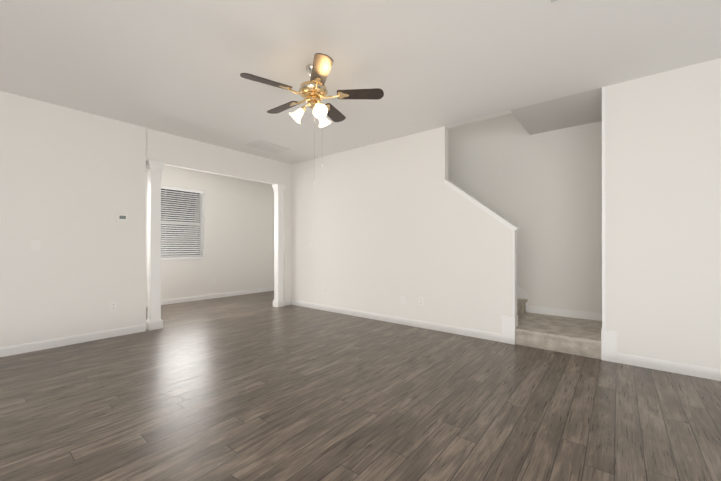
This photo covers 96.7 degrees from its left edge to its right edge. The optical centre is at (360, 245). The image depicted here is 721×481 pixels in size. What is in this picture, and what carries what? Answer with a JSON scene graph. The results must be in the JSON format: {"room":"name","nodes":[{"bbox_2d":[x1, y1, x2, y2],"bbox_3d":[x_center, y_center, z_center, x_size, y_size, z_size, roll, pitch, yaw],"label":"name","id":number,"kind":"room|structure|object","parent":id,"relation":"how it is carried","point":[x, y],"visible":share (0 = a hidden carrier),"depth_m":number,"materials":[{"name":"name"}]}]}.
{"room":"empty living room","nodes":[
{"label":"empty living room","id":0,"kind":"room"},
{"bbox_2d":[0,91,290,347],"bbox_3d":[-3.680,-0.222,3.487,0.120,2.760,7.310,0,0,39],"label":"wall","id":1,"kind":"structure","parent":0,"point":[72,183],"depth_m":3.81,"materials":[{"name":"white paint"}]},
{"bbox_2d":[0,324,145,356],"bbox_3d":[-4.413,1.108,2.465,0.014,0.095,4.805,0,0,39],"label":"baseboard","id":2,"kind":"structure","parent":1,"relation":"attached to","point":[34,346],"depth_m":3.72,"materials":[{"name":"white wood"}]},
{"bbox_2d":[110,301,116,310],"bbox_3d":[-3.131,0.773,4.063,0.009,0.115,0.070,0,0,39],"label":"electrical outlet","id":3,"kind":"object","parent":1,"relation":"attached to","point":[113,306],"visible":1,"depth_m":4.06,"materials":[{"name":"white plastic"}]},
{"bbox_2d":[116,214,128,222],"bbox_3d":[-3.068,-0.350,4.131,0.026,0.105,0.135,0,0,39],"label":"thermostat","id":4,"kind":"object","parent":1,"relation":"attached to","point":[122,217],"visible":1,"depth_m":4.12,"materials":[{"name":"white plastic"}]},
{"bbox_2d":[285,300,290,305],"bbox_3d":[-1.410,1.117,6.239,0.014,0.095,0.140,0,0,39],"label":"baseboard","id":5,"kind":"structure","parent":1,"relation":"attached to","point":[287,302],"depth_m":6.22,"materials":[{"name":"white wood"}]},
{"bbox_2d":[146,165,273,301],"bbox_3d":[-3.632,-0.214,6.650,0.110,2.760,5.100,0,0,39],"label":"wall","id":6,"kind":"structure","parent":0,"point":[237,226],"depth_m":7.27,"materials":[{"name":"white paint"}]},
{"bbox_2d":[161,194,204,259],"bbox_3d":[-3.680,-0.441,6.580,0.113,1.468,0.934,0,0,39],"label":"window","id":7,"kind":"structure","parent":6,"relation":"in","point":[200,236],"depth_m":6.89,"materials":[{"name":"white"}]},
{"bbox_2d":[161,185,203,258],"bbox_3d":[-3.664,-0.450,6.567,0.054,1.443,0.898,0,0,39],"label":"window blinds","id":8,"kind":"object","parent":7,"relation":"attached to","point":[189,235],"visible":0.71,"depth_m":6.57,"materials":[{"name":"white plastic"}]},
{"bbox_2d":[146,287,273,306],"bbox_3d":[-3.584,1.118,6.608,0.014,0.095,4.860,0,0,39],"label":"baseboard","id":9,"kind":"structure","parent":6,"relation":"attached to","point":[193,298],"depth_m":7.02,"materials":[{"name":"white wood"}]},
{"bbox_2d":[0,291,720,480],"bbox_3d":[-0.860,1.195,2.107,10.600,0.080,8.700,0,0,39],"label":"floor","id":10,"kind":"structure","parent":0,"point":[253,387],"depth_m":2.28,"materials":[{"name":"brown wood"}]},
{"bbox_2d":[146,160,163,330],"bbox_3d":[-2.881,0.001,4.480,0.185,2.319,0.185,0,0,39],"label":"column","id":11,"kind":"structure","parent":10,"relation":"on","point":[154,320],"depth_m":4.43,"materials":[{"name":"white paint"}]},
{"bbox_2d":[272,184,285,306],"bbox_3d":[-1.559,0.005,6.124,0.185,2.319,0.185,0,0,39],"label":"column","id":12,"kind":"structure","parent":10,"relation":"on","point":[278,300],"depth_m":6.08,"materials":[{"name":"white"}]},
{"bbox_2d":[515,286,601,358],"bbox_3d":[0.887,-0.405,5.184,4.864,3.133,1.115,0,0,39],"label":"staircase","id":13,"kind":"structure","parent":10,"relation":"on","point":[573,332],"depth_m":3.73,"materials":[{"name":"carpet"}]},
{"bbox_2d":[0,0,720,163],"bbox_3d":[-0.070,-1.667,1.357,8.420,0.120,8.510,0,0,39],"label":"ceiling","id":14,"kind":"structure","parent":0,"point":[176,67],"depth_m":2.75,"materials":[{"name":"white paint"}]},
{"bbox_2d":[246,140,288,152],"bbox_3d":[-1.497,-1.593,5.199,0.400,0.010,0.590,0,0,39],"label":"ceiling access panel","id":15,"kind":"object","parent":14,"relation":"attached to","point":[266,146],"visible":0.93,"depth_m":5.15,"materials":[{"name":"white paint"}]},
{"bbox_2d":[240,53,383,185],"bbox_3d":[-0.466,-1.063,2.922,1.169,1.080,1.216,0,0,39],"label":"ceiling fan","id":16,"kind":"object","parent":14,"relation":"hanging from","point":[313,92],"visible":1,"depth_m":2.83,"materials":[{"name":"brown wood"}]},
{"bbox_2d":[291,58,720,369],"bbox_3d":[1.879,-1.441,3.780,8.420,5.200,0.110,0,0,39],"label":"wall","id":17,"kind":"structure","parent":0,"point":[663,206],"depth_m":3.81,"materials":[{"name":"white paint"}]},
{"bbox_2d":[292,300,501,341],"bbox_3d":[0.174,1.114,5.065,3.903,0.095,0.014,0,0,39],"label":"baseboard","id":18,"kind":"structure","parent":17,"relation":"attached to","point":[492,336],"depth_m":4.63,"materials":[{"name":"white wood"}]},
{"bbox_2d":[419,297,422,304],"bbox_3d":[0.852,0.787,4.524,0.070,0.115,0.009,0,0,39],"label":"electrical outlet","id":19,"kind":"object","parent":17,"relation":"attached to","point":[420,300],"visible":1,"depth_m":4.52,"materials":[{"name":"white plastic"}]},
{"bbox_2d":[444,179,520,230],"bbox_3d":[1.517,-0.522,4.069,0.915,0.713,0.170,0,0,39],"label":"trim","id":20,"kind":"structure","parent":17,"relation":"attached to","point":[489,211],"depth_m":3.99,"materials":[{"name":"white wood"}]},
{"bbox_2d":[502,230,517,344],"bbox_3d":[1.792,0.484,3.845,0.147,1.350,0.150,0,0,39],"label":"trim","id":21,"kind":"structure","parent":17,"relation":"attached to","point":[509,325],"depth_m":3.78,"materials":[{"name":"white"}]},
{"bbox_2d":[601,87,616,362],"bbox_3d":[2.484,-0.222,3.207,0.122,2.759,0.020,0,0,39],"label":"trim","id":22,"kind":"structure","parent":17,"relation":"attached to","point":[609,345],"depth_m":3.23,"materials":[{"name":"white wood"}]},
{"bbox_2d":[617,353,720,380],"bbox_3d":[3.828,1.107,2.127,3.319,0.095,0.014,0,0,39],"label":"baseboard","id":23,"kind":"structure","parent":17,"relation":"attached to","point":[682,368],"depth_m":2.92,"materials":[{"name":"white wood"}]},
{"bbox_2d":[448,113,601,312],"bbox_3d":[1.268,-1.437,5.670,5.100,5.200,0.110,0,0,39],"label":"wall","id":24,"kind":"structure","parent":0,"point":[542,191],"depth_m":4.52,"materials":[{"name":"white paint"}]}
]}

